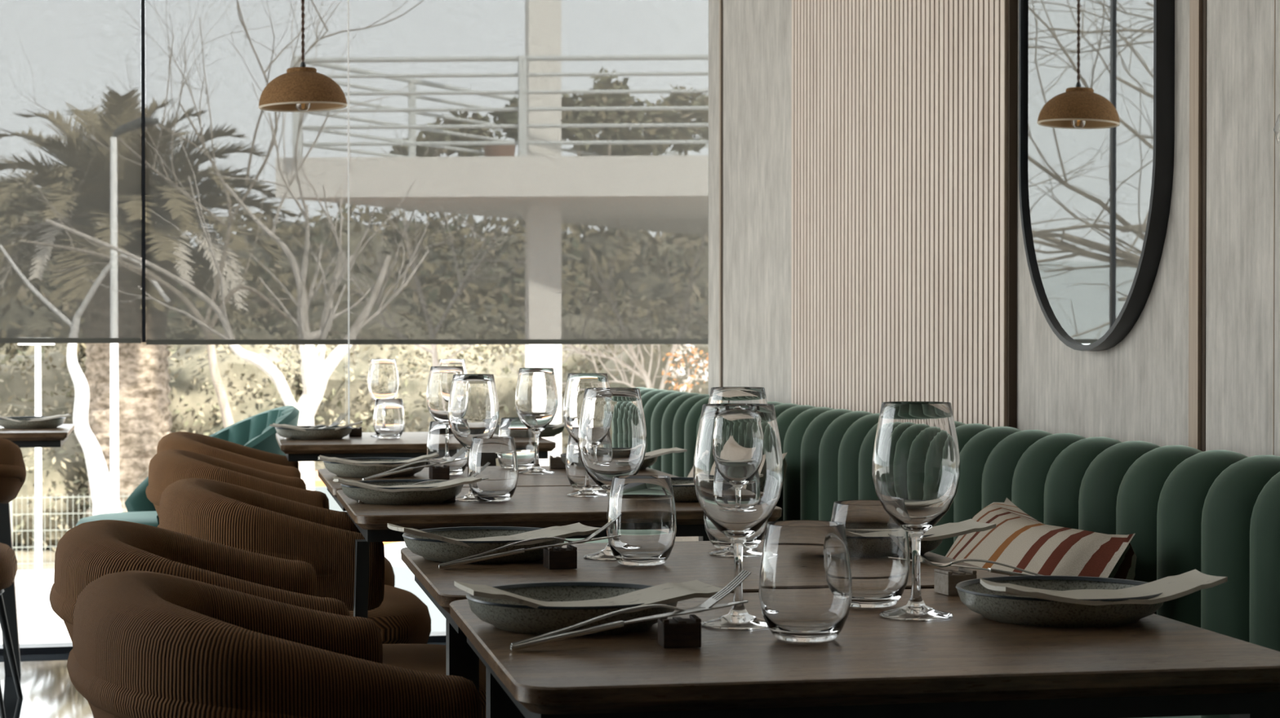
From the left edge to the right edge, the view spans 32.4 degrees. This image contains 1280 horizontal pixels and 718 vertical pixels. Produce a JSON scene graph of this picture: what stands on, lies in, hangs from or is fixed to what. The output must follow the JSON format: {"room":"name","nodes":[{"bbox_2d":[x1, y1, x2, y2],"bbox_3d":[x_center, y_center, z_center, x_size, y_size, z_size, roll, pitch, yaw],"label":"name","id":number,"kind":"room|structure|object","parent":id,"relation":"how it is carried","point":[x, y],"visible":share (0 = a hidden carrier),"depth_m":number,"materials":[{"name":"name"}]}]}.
{"room":"restaurant dining room","nodes":[
{"label":"restaurant dining room","id":0,"kind":"room"},
{"bbox_2d":[0,642,445,717],"bbox_3d":[-0.581,1.076,1.717,5.400,0.120,11.580,0,1,-12],"label":"floor","id":1,"kind":"structure","parent":0,"point":[48,691],"depth_m":6.38,"materials":[{"name":"tile"}]},
{"bbox_2d":[0,438,26,717],"bbox_3d":[-1.945,0.580,5.948,0.572,0.782,0.628,0,1,-12],"label":"armchair","id":2,"kind":"object","parent":1,"relation":"on","point":[12,465],"visible":1,"depth_m":5.87,"materials":[{"name":"brown fabric"}]},
{"bbox_2d":[0,424,75,675],"bbox_3d":[-2.082,0.587,6.657,0.704,0.750,0.630,0,1,-12],"label":"table","id":3,"kind":"object","parent":1,"relation":"on","point":[57,437],"visible":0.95,"depth_m":6.67,"materials":[{"name":"brown wood"}]},
{"bbox_2d":[0,416,66,429],"bbox_3d":[-1.864,0.195,6.734,0.210,0.031,0.210,0,1,-12],"label":"bowl","id":4,"kind":"object","parent":3,"relation":"on","point":[53,423],"visible":0.93,"depth_m":6.66,"materials":[{"name":"grey ceramic"}]},
{"bbox_2d":[75,405,299,527],"bbox_3d":[-1.391,0.555,6.799,0.697,0.814,0.666,0,1,-22],"label":"shell chair","id":5,"kind":"object","parent":1,"relation":"on","point":[255,432],"visible":0.19,"depth_m":6.95,"materials":[{"name":"teal fabric"}]},
{"bbox_2d":[49,520,349,642],"bbox_3d":[-0.483,0.613,2.996,0.628,0.782,0.572,0,1,-13],"label":"armchair","id":6,"kind":"object","parent":1,"relation":"on","point":[87,552],"visible":0.44,"depth_m":2.84,"materials":[{"name":"brown fabric"}]},
{"bbox_2d":[66,570,482,717],"bbox_3d":[-0.293,0.620,2.358,0.628,0.782,0.572,0,1,-18],"label":"armchair","id":7,"kind":"object","parent":1,"relation":"on","point":[146,644],"visible":1,"depth_m":2.09,"materials":[{"name":"brown fabric"}]},
{"bbox_2d":[156,431,395,586],"bbox_3d":[-0.956,0.582,5.773,0.628,0.782,0.572,0,1,-9],"label":"armchair","id":8,"kind":"object","parent":1,"relation":"on","point":[205,445],"visible":0.16,"depth_m":5.59,"materials":[{"name":"brown fabric"}]},
{"bbox_2d":[145,449,431,644],"bbox_3d":[-0.782,0.592,4.896,0.628,0.782,0.572,0,1,-14],"label":"armchair","id":9,"kind":"object","parent":1,"relation":"on","point":[402,617],"visible":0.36,"depth_m":4.72,"materials":[{"name":"brown fabric"}]},
{"bbox_2d":[157,478,485,717],"bbox_3d":[-0.539,0.603,3.890,0.628,0.782,0.572,0,1,-12],"label":"armchair","id":10,"kind":"object","parent":1,"relation":"on","point":[243,518],"visible":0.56,"depth_m":3.63,"materials":[{"name":"brown fabric"}]},
{"bbox_2d":[275,431,555,533],"bbox_3d":[-0.638,0.593,6.102,0.720,0.750,0.700,0,1,-10],"label":"table","id":11,"kind":"object","parent":1,"relation":"on","point":[410,444],"visible":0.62,"depth_m":5.76,"materials":[{"name":"brown wood"}]},
{"bbox_2d":[275,426,351,439],"bbox_3d":[-0.894,0.203,6.037,0.210,0.031,0.210,0,1,-12],"label":"bowl","id":12,"kind":"object","parent":11,"relation":"on","point":[328,433],"visible":0.92,"depth_m":5.96,"materials":[{"name":"grey ceramic"}]},
{"bbox_2d":[269,421,362,431],"bbox_3d":[-0.878,0.185,5.978,0.254,0.028,0.091,0,1,-11],"label":"napkin","id":13,"kind":"object","parent":12,"relation":"on","point":[276,425],"visible":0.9,"depth_m":5.96,"materials":[{"name":"fabric"}]},
{"bbox_2d":[367,359,399,436],"bbox_3d":[-0.718,0.108,6.157,0.088,0.216,0.088,0,1,-12],"label":"wine glass","id":14,"kind":"object","parent":11,"relation":"on","point":[383,380],"visible":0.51,"depth_m":6.12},
{"bbox_2d":[373,398,404,439],"bbox_3d":[-0.688,0.164,6.037,0.087,0.108,0.087,0,1,-12],"label":"water glass","id":15,"kind":"object","parent":11,"relation":"on","point":[388,416],"visible":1,"depth_m":6.00,"materials":[{"name":"glass"}]},
{"bbox_2d":[438,359,466,373],"bbox_3d":[-0.526,0.108,6.157,0.088,0.216,0.088,0,1,-12],"label":"wine glass","id":16,"kind":"object","parent":11,"relation":"on","point":[442,362],"visible":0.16,"depth_m":6.13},
{"bbox_2d":[494,424,564,437],"bbox_3d":[-0.315,0.201,6.159,0.210,0.031,0.210,0,1,-12],"label":"bowl","id":17,"kind":"object","parent":11,"relation":"on","point":[548,432],"visible":0.27,"depth_m":6.10,"materials":[{"name":"grey ceramic"}]},
{"bbox_2d":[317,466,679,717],"bbox_3d":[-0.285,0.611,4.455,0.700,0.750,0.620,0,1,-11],"label":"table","id":18,"kind":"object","parent":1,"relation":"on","point":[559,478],"visible":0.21,"depth_m":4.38,"materials":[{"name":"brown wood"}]},
{"bbox_2d":[323,457,426,477],"bbox_3d":[-0.536,0.220,4.457,0.210,0.031,0.210,0,1,-12],"label":"bowl","id":19,"kind":"object","parent":18,"relation":"on","point":[344,470],"visible":0.69,"depth_m":4.38,"materials":[{"name":"grey ceramic"}]},
{"bbox_2d":[318,453,439,466],"bbox_3d":[-0.520,0.202,4.396,0.248,0.025,0.090,0,1,-14],"label":"napkin","id":20,"kind":"object","parent":19,"relation":"on","point":[320,457],"visible":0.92,"depth_m":4.38,"materials":[{"name":"fabric"}]},
{"bbox_2d":[362,458,467,480],"bbox_3d":[-0.441,0.217,4.321,0.222,0.038,0.020,0,1,-29],"label":"knife","id":21,"kind":"object","parent":18,"relation":"on","point":[442,463],"visible":0.92,"depth_m":4.30,"materials":[{"name":"silver metal"}]},
{"bbox_2d":[364,447,466,478],"bbox_3d":[-0.440,0.202,4.332,0.222,0.063,0.025,0,1,-29],"label":"fork","id":22,"kind":"object","parent":18,"relation":"on","point":[462,451],"visible":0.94,"depth_m":4.34,"materials":[{"name":"silver metal"}]},
{"bbox_2d":[428,465,449,479],"bbox_3d":[-0.396,0.224,4.346,0.035,0.026,0.035,0,1,-16],"label":"cutlery rest","id":23,"kind":"object","parent":18,"relation":"on","point":[437,473],"visible":1,"depth_m":4.33,"materials":[{"name":"brown wood"}]},
{"bbox_2d":[426,366,464,421],"bbox_3d":[-0.415,0.124,4.731,0.088,0.216,0.088,0,1,-12],"label":"wine glass","id":24,"kind":"object","parent":18,"relation":"on","point":[440,378],"visible":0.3,"depth_m":4.70,"materials":[{"name":"glass"}]},
{"bbox_2d":[426,421,469,475],"bbox_3d":[-0.390,0.181,4.472,0.087,0.108,0.087,0,1,-12],"label":"water glass","id":25,"kind":"object","parent":18,"relation":"on","point":[441,440],"visible":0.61,"depth_m":4.44,"materials":[{"name":"glass"}]},
{"bbox_2d":[497,417,534,470],"bbox_3d":[-0.258,0.179,4.659,0.087,0.108,0.087,0,1,-12],"label":"water glass","id":26,"kind":"object","parent":18,"relation":"on","point":[512,427],"visible":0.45,"depth_m":4.62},
{"bbox_2d":[515,368,558,474],"bbox_3d":[-0.212,0.127,4.521,0.088,0.216,0.088,0,1,-12],"label":"wine glass","id":27,"kind":"object","parent":18,"relation":"on","point":[536,398],"visible":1,"depth_m":4.49,"materials":[{"name":"glass"}]},
{"bbox_2d":[549,455,565,468],"bbox_3d":[-0.175,0.220,4.696,0.035,0.026,0.035,0,1,-6],"label":"cutlery rest","id":28,"kind":"object","parent":18,"relation":"on","point":[556,462],"visible":0.74,"depth_m":4.68,"materials":[{"name":"brown wood"}]},
{"bbox_2d":[560,452,657,470],"bbox_3d":[-0.065,0.217,4.678,0.210,0.031,0.210,0,1,-12],"label":"bowl","id":29,"kind":"object","parent":18,"relation":"on","point":[649,462],"visible":0.2,"depth_m":4.63,"materials":[{"name":"grey ceramic"}]},
{"bbox_2d":[564,447,687,459],"bbox_3d":[-0.031,0.200,4.627,0.251,0.027,0.085,0,1,-7],"label":"napkin","id":30,"kind":"object","parent":29,"relation":"on","point":[656,453],"visible":0.36,"depth_m":4.63,"materials":[{"name":"fabric"}]},
{"bbox_2d":[336,486,782,618],"bbox_3d":[-0.161,0.618,3.833,0.732,0.750,0.605,0,1,-11],"label":"table","id":31,"kind":"object","parent":1,"relation":"on","point":[535,507],"visible":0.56,"depth_m":3.54,"materials":[{"name":"brown wood"}]},
{"bbox_2d":[340,479,463,505],"bbox_3d":[-0.406,0.228,3.759,0.210,0.031,0.210,0,1,-12],"label":"bowl","id":32,"kind":"object","parent":31,"relation":"on","point":[367,496],"visible":0.85,"depth_m":3.69,"materials":[{"name":"grey ceramic"}]},
{"bbox_2d":[333,476,481,492],"bbox_3d":[-0.392,0.210,3.698,0.245,0.024,0.090,0,1,-11],"label":"napkin","id":33,"kind":"object","parent":32,"relation":"on","point":[459,482],"visible":0.97,"depth_m":3.68,"materials":[{"name":"fabric"}]},
{"bbox_2d":[448,373,499,501],"bbox_3d":[-0.287,0.135,3.793,0.088,0.216,0.088,0,1,-12],"label":"wine glass","id":34,"kind":"object","parent":31,"relation":"on","point":[473,404],"visible":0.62,"depth_m":3.76,"materials":[{"name":"glass"}]},
{"bbox_2d":[467,436,518,502],"bbox_3d":[-0.252,0.189,3.770,0.087,0.108,0.087,0,1,-12],"label":"water glass","id":35,"kind":"object","parent":31,"relation":"on","point":[494,460],"visible":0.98,"depth_m":3.74,"materials":[{"name":"glass"}]},
{"bbox_2d":[565,435,603,491],"bbox_3d":[-0.093,0.186,4.031,0.087,0.108,0.087,0,1,-12],"label":"water glass","id":36,"kind":"object","parent":31,"relation":"on","point":[575,468],"visible":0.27,"depth_m":4.00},
{"bbox_2d":[562,373,609,497],"bbox_3d":[-0.092,0.134,3.889,0.088,0.216,0.088,0,1,-12],"label":"wine glass","id":37,"kind":"object","parent":31,"relation":"on","point":[576,383],"visible":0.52,"depth_m":3.86,"materials":[{"name":"glass"}]},
{"bbox_2d":[671,477,698,502],"bbox_3d":[0.064,0.227,3.818,0.210,0.031,0.210,0,1,-12],"label":"bowl","id":38,"kind":"object","parent":31,"relation":"on","point":[686,493],"visible":0.2,"depth_m":3.73,"materials":[{"name":"brown ceramic"}]},
{"bbox_2d":[400,540,1008,693],"bbox_3d":[0.063,0.630,2.749,0.680,0.750,0.575,0,1,-11],"label":"table","id":39,"kind":"object","parent":1,"relation":"on","point":[687,561],"visible":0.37,"depth_m":2.67,"materials":[{"name":"brown wood"}]},
{"bbox_2d":[402,526,565,564],"bbox_3d":[-0.198,0.238,2.811,0.210,0.031,0.210,0,1,-12],"label":"bowl","id":40,"kind":"object","parent":39,"relation":"on","point":[433,550],"visible":0.67,"depth_m":2.74,"materials":[{"name":"grey ceramic"}]},
{"bbox_2d":[387,522,599,547],"bbox_3d":[-0.182,0.220,2.750,0.257,0.028,0.091,0,1,-13],"label":"napkin","id":41,"kind":"object","parent":40,"relation":"on","point":[576,529],"visible":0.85,"depth_m":2.75,"materials":[{"name":"fabric"}]},
{"bbox_2d":[438,535,620,568],"bbox_3d":[-0.134,0.235,2.683,0.222,0.038,0.020,0,1,-8],"label":"knife","id":42,"kind":"object","parent":39,"relation":"on","point":[521,550],"visible":1,"depth_m":2.67,"materials":[{"name":"silver metal"}]},
{"bbox_2d":[440,515,619,564],"bbox_3d":[-0.134,0.221,2.693,0.222,0.063,0.025,0,1,-7],"label":"fork","id":43,"kind":"object","parent":39,"relation":"on","point":[607,525],"visible":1,"depth_m":2.69,"materials":[{"name":"silver metal"}]},
{"bbox_2d":[543,545,577,569],"bbox_3d":[-0.098,0.242,2.688,0.035,0.026,0.035,0,1,-14],"label":"cutlery rest","id":44,"kind":"object","parent":39,"relation":"on","point":[557,557],"visible":0.98,"depth_m":2.67,"materials":[{"name":"brown wood"}]},
{"bbox_2d":[577,387,647,560],"bbox_3d":[-0.035,0.145,2.810,0.088,0.216,0.088,0,1,-12],"label":"wine glass","id":45,"kind":"object","parent":39,"relation":"on","point":[612,430],"visible":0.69,"depth_m":2.78,"materials":[{"name":"glass"}]},
{"bbox_2d":[606,475,676,566],"bbox_3d":[0.002,0.200,2.729,0.087,0.108,0.087,0,1,-12],"label":"water glass","id":46,"kind":"object","parent":39,"relation":"on","point":[646,525],"visible":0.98,"depth_m":2.69,"materials":[{"name":"glass"}]},
{"bbox_2d":[702,511,768,549],"bbox_3d":[0.128,0.198,2.931,0.087,0.108,0.087,0,1,-12],"label":"water glass","id":47,"kind":"object","parent":39,"relation":"on","point":[719,541],"visible":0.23,"depth_m":2.91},
{"bbox_2d":[708,386,767,557],"bbox_3d":[0.127,0.145,2.849,0.088,0.216,0.088,0,1,-12],"label":"wine glass","id":48,"kind":"object","parent":39,"relation":"on","point":[718,395],"visible":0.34,"depth_m":2.82,"materials":[{"name":"glass"}]},
{"bbox_2d":[908,534,942,558],"bbox_3d":[0.292,0.238,2.863,0.210,0.031,0.210,0,1,-12],"label":"bowl","id":49,"kind":"object","parent":39,"relation":"on","point":[926,546],"visible":0.06,"depth_m":2.80,"materials":[{"name":"grey ceramic"}]},
{"bbox_2d":[907,519,995,541],"bbox_3d":[0.324,0.220,2.810,0.249,0.025,0.090,0,1,-10],"label":"napkin","id":50,"kind":"object","parent":49,"relation":"on","point":[947,531],"visible":0.34,"depth_m":2.81,"materials":[{"name":"fabric"}]},
{"bbox_2d":[449,588,1279,717],"bbox_3d":[0.191,0.636,2.140,0.700,0.750,0.610,0,1,-11],"label":"table","id":51,"kind":"object","parent":1,"relation":"on","point":[966,664],"visible":0.67,"depth_m":1.89,"materials":[{"name":"brown wood"}]},
{"bbox_2d":[466,582,678,635],"bbox_3d":[-0.065,0.245,2.158,0.210,0.031,0.210,0,1,-12],"label":"bowl","id":52,"kind":"object","parent":51,"relation":"on","point":[504,615],"visible":0.74,"depth_m":2.09,"materials":[{"name":"grey ceramic"}]},
{"bbox_2d":[453,580,722,613],"bbox_3d":[-0.049,0.228,2.098,0.251,0.027,0.090,0,1,-8],"label":"napkin","id":53,"kind":"object","parent":52,"relation":"on","point":[668,593],"visible":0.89,"depth_m":2.11,"materials":[{"name":"fabric"}]},
{"bbox_2d":[510,600,747,650],"bbox_3d":[-0.009,0.242,2.005,0.222,0.038,0.020,0,1,-14],"label":"knife","id":54,"kind":"object","parent":51,"relation":"on","point":[616,624],"visible":1,"depth_m":1.99,"materials":[{"name":"silver metal"}]},
{"bbox_2d":[511,569,751,644],"bbox_3d":[-0.008,0.228,2.015,0.222,0.063,0.025,0,1,-14],"label":"fork","id":55,"kind":"object","parent":51,"relation":"on","point":[710,602],"visible":1,"depth_m":2.02,"materials":[{"name":"silver metal"}]},
{"bbox_2d":[657,614,701,648],"bbox_3d":[0.036,0.249,2.016,0.035,0.026,0.035,0,1,-9],"label":"cutlery rest","id":56,"kind":"object","parent":51,"relation":"on","point":[676,632],"visible":0.94,"depth_m":2.00,"materials":[{"name":"brown wood"}]},
{"bbox_2d":[693,403,783,630],"bbox_3d":[0.096,0.153,2.156,0.088,0.216,0.088,0,1,-12],"label":"wine glass","id":57,"kind":"object","parent":51,"relation":"on","point":[738,465],"visible":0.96,"depth_m":2.12,"materials":[{"name":"glass"}]},
{"bbox_2d":[758,520,852,643],"bbox_3d":[0.154,0.208,2.056,0.087,0.108,0.087,0,1,-12],"label":"water glass","id":58,"kind":"object","parent":51,"relation":"on","point":[805,590],"visible":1,"depth_m":2.02,"materials":[{"name":"glass"}]},
{"bbox_2d":[831,500,910,608],"bbox_3d":[0.240,0.205,2.312,0.087,0.108,0.087,0,1,-12],"label":"water glass","id":59,"kind":"object","parent":51,"relation":"on","point":[879,550],"visible":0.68,"depth_m":2.27,"materials":[{"name":"glass"}]},
{"bbox_2d":[871,401,959,621],"bbox_3d":[0.279,0.152,2.223,0.088,0.216,0.088,0,1,-12],"label":"wine glass","id":60,"kind":"object","parent":51,"relation":"on","point":[916,468],"visible":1,"depth_m":2.19,"materials":[{"name":"glass"}]},
{"bbox_2d":[933,568,977,595],"bbox_3d":[0.347,0.245,2.422,0.035,0.026,0.035,0,1,-19],"label":"cutlery rest","id":61,"kind":"object","parent":51,"relation":"on","point":[945,582],"visible":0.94,"depth_m":2.41,"materials":[{"name":"brown wood"}]},
{"bbox_2d":[910,560,1031,576],"bbox_3d":[0.383,0.237,2.451,0.222,0.038,0.020,0,1,-15],"label":"knife","id":62,"kind":"object","parent":51,"relation":"on","point":[989,570],"visible":0.48,"depth_m":2.45,"materials":[{"name":"silver metal"}]},
{"bbox_2d":[909,546,1042,575],"bbox_3d":[0.385,0.223,2.439,0.222,0.063,0.025,0,1,-14],"label":"fork","id":63,"kind":"object","parent":51,"relation":"on","point":[922,558],"visible":0.56,"depth_m":2.43,"materials":[{"name":"silver metal"}]},
{"bbox_2d":[955,575,1163,627],"bbox_3d":[0.424,0.245,2.216,0.210,0.031,0.210,0,1,-12],"label":"bowl","id":64,"kind":"object","parent":51,"relation":"on","point":[993,606],"visible":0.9,"depth_m":2.15,"materials":[{"name":"grey ceramic"}]},
{"bbox_2d":[980,569,1227,605],"bbox_3d":[0.456,0.227,2.163,0.250,0.024,0.090,0,1,-15],"label":"napkin","id":65,"kind":"object","parent":64,"relation":"on","point":[1172,588],"visible":0.96,"depth_m":2.17,"materials":[{"name":"fabric"}]},
{"bbox_2d":[564,387,1279,717],"bbox_3d":[0.486,0.543,3.941,0.727,0.817,7.206,0,1,-12],"label":"banquette","id":66,"kind":"object","parent":1,"relation":"on","point":[1210,513],"visible":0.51,"depth_m":3.64,"materials":[{"name":"green fabric"}]},
{"bbox_2d":[564,538,608,543],"bbox_3d":[-0.025,0.572,5.938,0.590,0.135,1.026,0,1,-12],"label":"seat cushion","id":67,"kind":"object","parent":66,"relation":"on","point":[606,540],"depth_m":6.09,"materials":[{"name":"fabric"}]},
{"bbox_2d":[675,453,786,542],"bbox_3d":[0.204,0.356,5.461,0.208,0.320,0.612,0,1,-12],"label":"plain cushion","id":68,"kind":"object","parent":66,"relation":"on","point":[691,474],"visible":0.03,"depth_m":5.36,"materials":[{"name":"fabric"}]},
{"bbox_2d":[945,497,1136,580],"bbox_3d":[0.602,0.405,3.526,0.272,0.323,0.564,0,1,-12],"label":"striped cushion","id":69,"kind":"object","parent":66,"relation":"on","point":[1019,540],"visible":0.23,"depth_m":3.40,"materials":[{"name":"fabric"}]},
{"bbox_2d":[0,631,445,655],"bbox_3d":[-1.796,-0.595,7.196,5.000,3.100,0.100,0,1,-12],"label":"window","id":70,"kind":"structure","parent":0,"point":[434,637],"depth_m":7.15,"materials":[{"name":"black"}]},
{"bbox_2d":[0,0,141,343],"bbox_3d":[-2.706,-1.093,6.959,2.200,2.088,0.060,0,1,-12],"label":"roller blind","id":71,"kind":"object","parent":70,"relation":"attached to","point":[70,70],"visible":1,"depth_m":7.15,"materials":[{"name":"fabric"}]},
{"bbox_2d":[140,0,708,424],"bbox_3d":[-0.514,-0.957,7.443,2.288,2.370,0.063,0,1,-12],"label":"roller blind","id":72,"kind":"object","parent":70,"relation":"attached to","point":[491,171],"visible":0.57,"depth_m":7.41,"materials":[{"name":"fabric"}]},
{"bbox_2d":[708,0,1279,457],"bbox_3d":[1.447,-0.534,1.696,0.160,3.100,10.700,0,1,-12],"label":"wall","id":73,"kind":"structure","parent":0,"point":[1136,388],"depth_m":3.92,"materials":[{"name":"laminate"}]},
{"bbox_2d":[719,0,721,386],"bbox_3d":[0.247,-0.590,6.748,0.004,3.100,0.016,0,1,-12],"label":"trim","id":74,"kind":"structure","parent":73,"relation":"attached to","point":[720,1],"depth_m":6.74,"materials":[{"name":"brown wood"}]},
{"bbox_2d":[720,0,723,386],"bbox_3d":[0.251,-0.589,6.733,0.002,3.100,0.016,0,1,-12],"label":"trim","id":75,"kind":"structure","parent":73,"relation":"attached to","point":[722,385],"depth_m":6.73,"materials":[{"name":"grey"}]},
{"bbox_2d":[791,0,1017,428],"bbox_3d":[0.582,-0.822,5.178,0.024,2.600,1.540,0,1,-12],"label":"panel","id":76,"kind":"object","parent":73,"relation":"attached to","point":[904,240],"visible":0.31,"depth_m":5.01,"materials":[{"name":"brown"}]},
{"bbox_2d":[1018,0,1174,351],"bbox_3d":[0.829,-0.787,4.042,0.034,1.545,0.610,0,1,-12],"label":"wall mirror","id":77,"kind":"object","parent":73,"relation":"attached to","point":[1096,77],"visible":1,"depth_m":4.00,"materials":[{"name":"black mirror"}]},
{"bbox_2d":[1188,0,1202,450],"bbox_3d":[0.926,-0.555,3.664,0.008,3.100,0.033,0,1,-12],"label":"trim","id":78,"kind":"structure","parent":73,"relation":"attached to","point":[1195,6],"depth_m":3.66,"materials":[{"name":"brown wood"}]},
{"bbox_2d":[1200,0,1206,452],"bbox_3d":[0.934,-0.555,3.643,0.002,3.100,0.013,0,1,-12],"label":"trim","id":79,"kind":"structure","parent":73,"relation":"attached to","point":[1204,2],"depth_m":3.64,"materials":[{"name":"brown"}]},
{"bbox_2d":[1272,0,1275,455],"bbox_3d":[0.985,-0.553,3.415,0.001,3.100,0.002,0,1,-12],"label":"trim","id":80,"kind":"structure","parent":73,"relation":"attached to","point":[1274,0],"depth_m":3.42,"materials":[{"name":"brown wood"}]},
{"bbox_3d":[-0.581,-2.184,1.681,5.400,0.200,11.580,0,1,-12],"label":"ceiling","id":81,"kind":"structure","parent":0,"visible":0},
{"bbox_2d":[258,0,347,111],"bbox_3d":[-1.004,-1.438,6.552,0.263,1.400,0.263,0,1,-12],"label":"pendant lamp","id":82,"kind":"object","parent":81,"relation":"hanging from","point":[301,89],"visible":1,"depth_m":6.48,"materials":[{"name":"ceramic"}]},
{"label":"outside","id":83,"kind":"structure","parent":0,"visible":0},
{"bbox_2d":[0,546,71,644],"bbox_3d":[1.919,0.291,41.384,141.600,4.403,64.820,0,1,-12],"label":"ground","id":84,"kind":"structure","parent":83,"point":[55,630],"depth_m":22.13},
{"bbox_2d":[17,343,54,643],"bbox_3d":[-4.112,1.187,15.012,0.240,2.665,0.057,0,1,-12],"label":"post","id":85,"kind":"object","parent":84,"relation":"on","point":[38,533],"visible":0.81,"depth_m":14.99,"materials":[{"name":"white"}]},
{"bbox_2d":[0,343,86,433],"bbox_3d":[-7.976,1.040,28.959,4.406,2.932,2.795,0,1,-15],"label":"dry bush","id":86,"kind":"object","parent":84,"relation":"on","point":[17,372],"visible":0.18,"depth_m":28.47,"materials":[{"name":"yellow plant"}]},
{"bbox_2d":[0,343,86,368],"bbox_3d":[-10.287,0.196,33.936,5.996,4.340,4.465,0,1,-12],"label":"tree","id":87,"kind":"object","parent":84,"relation":"on","point":[8,347],"visible":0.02,"depth_m":32.79,"materials":[{"name":"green plant"}]},
{"bbox_2d":[2,413,89,551],"bbox_3d":[-7.431,1.688,27.948,3.925,2.016,2.713,0,1,-6],"label":"dry bush","id":88,"kind":"object","parent":84,"relation":"on","point":[62,468],"visible":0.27,"depth_m":27.17,"materials":[{"name":"yellow plant"}]},
{"bbox_2d":[9,493,129,581],"bbox_3d":[-5.503,1.925,24.306,2.841,0.982,0.050,0,1,-12],"label":"wire fence","id":89,"kind":"object","parent":84,"relation":"on","point":[84,496],"visible":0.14,"depth_m":24.09,"materials":[{"name":"grey"}]},
{"bbox_2d":[66,343,122,515],"bbox_3d":[-5.600,0.639,22.067,2.037,3.606,0.334,0,1,15],"label":"bare tree","id":90,"kind":"object","parent":84,"relation":"on","point":[99,477],"visible":0.44,"depth_m":21.93,"materials":[{"name":"grey plant"}]},
{"bbox_2d":[110,343,119,513],"bbox_3d":[-3.916,0.310,17.055,0.379,4.372,0.090,0,1,-12],"label":"street lamp","id":91,"kind":"object","parent":84,"relation":"on","point":[114,458],"visible":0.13,"depth_m":17.00,"materials":[{"name":"white"}]},
{"bbox_2d":[84,173,172,516],"bbox_3d":[-6.239,-0.456,26.869,4.213,5.691,3.914,0,1,-4],"label":"palm tree","id":92,"kind":"object","parent":84,"relation":"on","point":[144,416],"visible":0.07,"depth_m":26.55,"materials":[{"name":"brown plant"}]},
{"bbox_2d":[166,344,330,435],"bbox_3d":[-5.475,0.674,29.923,4.475,2.920,2.965,0,1,-12],"label":"dry bush","id":93,"kind":"object","parent":84,"relation":"on","point":[250,391],"visible":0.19,"depth_m":29.07,"materials":[{"name":"yellow plant"}]},
{"bbox_2d":[140,26,435,428],"bbox_3d":[-3.607,-1.037,19.024,5.100,7.026,3.039,0,1,10],"label":"bare tree","id":94,"kind":"object","parent":84,"relation":"on","point":[227,418],"visible":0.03,"depth_m":18.96,"materials":[{"name":"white plant"}]},
{"bbox_2d":[228,344,352,490],"bbox_3d":[-2.609,-0.045,15.753,2.857,5.112,1.857,0,1,-27],"label":"bare tree","id":95,"kind":"object","parent":84,"relation":"on","point":[316,371],"visible":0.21,"depth_m":15.94,"materials":[{"name":"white plant"}]},
{"bbox_2d":[240,416,369,471],"bbox_3d":[-3.937,1.673,27.658,4.026,2.018,2.703,0,1,-21],"label":"dry bush","id":96,"kind":"object","parent":84,"relation":"on","point":[318,464],"visible":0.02,"depth_m":27.40,"materials":[{"name":"yellow plant"}]},
{"bbox_2d":[315,471,401,546],"bbox_3d":[-1.922,1.695,18.999,4.100,1.460,2.120,0,1,8],"label":"car","id":97,"kind":"object","parent":84,"relation":"on","point":[320,486],"visible":0.02,"depth_m":18.39,"materials":[{"name":"paint"}]},
{"bbox_2d":[360,413,431,432],"bbox_3d":[-2.277,1.658,27.569,3.946,1.982,2.648,0,1,-21],"label":"dry bush","id":98,"kind":"object","parent":84,"relation":"on","point":[419,420],"visible":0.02,"depth_m":27.27,"materials":[{"name":"yellow plant"}]},
{"bbox_2d":[277,344,519,432],"bbox_3d":[-3.165,0.668,29.944,4.639,3.096,3.040,0,1,-15],"label":"dry bush","id":99,"kind":"object","parent":84,"relation":"on","point":[335,398],"visible":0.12,"depth_m":29.09,"materials":[{"name":"yellow plant"}]},
{"bbox_2d":[413,344,473,366],"bbox_3d":[-2.118,-0.285,24.099,2.361,5.408,2.759,0,1,37],"label":"bare tree","id":100,"kind":"object","parent":84,"relation":"on","point":[434,352],"visible":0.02,"depth_m":23.99,"materials":[{"name":"white plant"}]},
{"bbox_2d":[322,344,568,432],"bbox_3d":[-1.975,1.051,28.960,4.332,2.931,2.802,0,1,-15],"label":"dry bush","id":101,"kind":"object","parent":84,"relation":"on","point":[412,392],"visible":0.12,"depth_m":28.47,"materials":[{"name":"yellow plant"}]},
{"bbox_2d":[524,344,561,466],"bbox_3d":[3.278,-2.076,23.665,8.223,9.000,12.718,0,1,28],"label":"balcony building","id":102,"kind":"structure","parent":84,"relation":"on","point":[536,356],"depth_m":20.53,"materials":[{"name":"grey"}]},
{"bbox_2d":[467,344,636,373],"bbox_3d":[-0.604,0.675,29.951,4.706,3.250,3.240,0,1,-12],"label":"dry bush","id":103,"kind":"object","parent":84,"relation":"on","point":[570,363],"visible":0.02,"depth_m":28.95,"materials":[{"name":"yellow plant"}]},
{"bbox_2d":[481,344,702,391],"bbox_3d":[0.143,0.009,23.998,4.160,4.822,2.248,0,1,27],"label":"bare tree","id":104,"kind":"object","parent":84,"relation":"on","point":[642,374],"visible":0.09,"depth_m":24.03,"materials":[{"name":"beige plant"}]},
{"bbox_2d":[561,344,708,435],"bbox_3d":[0.481,0.728,27.970,3.884,2.907,2.545,0,1,-12],"label":"dry bush","id":105,"kind":"object","parent":84,"relation":"on","point":[637,382],"visible":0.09,"depth_m":27.27,"materials":[{"name":"yellow plant"}]},
{"bbox_2d":[662,344,708,393],"bbox_3d":[0.482,1.133,22.008,0.508,2.620,0.509,0,1,-12],"label":"bush","id":106,"kind":"object","parent":84,"relation":"on","point":[679,353],"visible":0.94,"depth_m":21.99,"materials":[{"name":"brown plant"}]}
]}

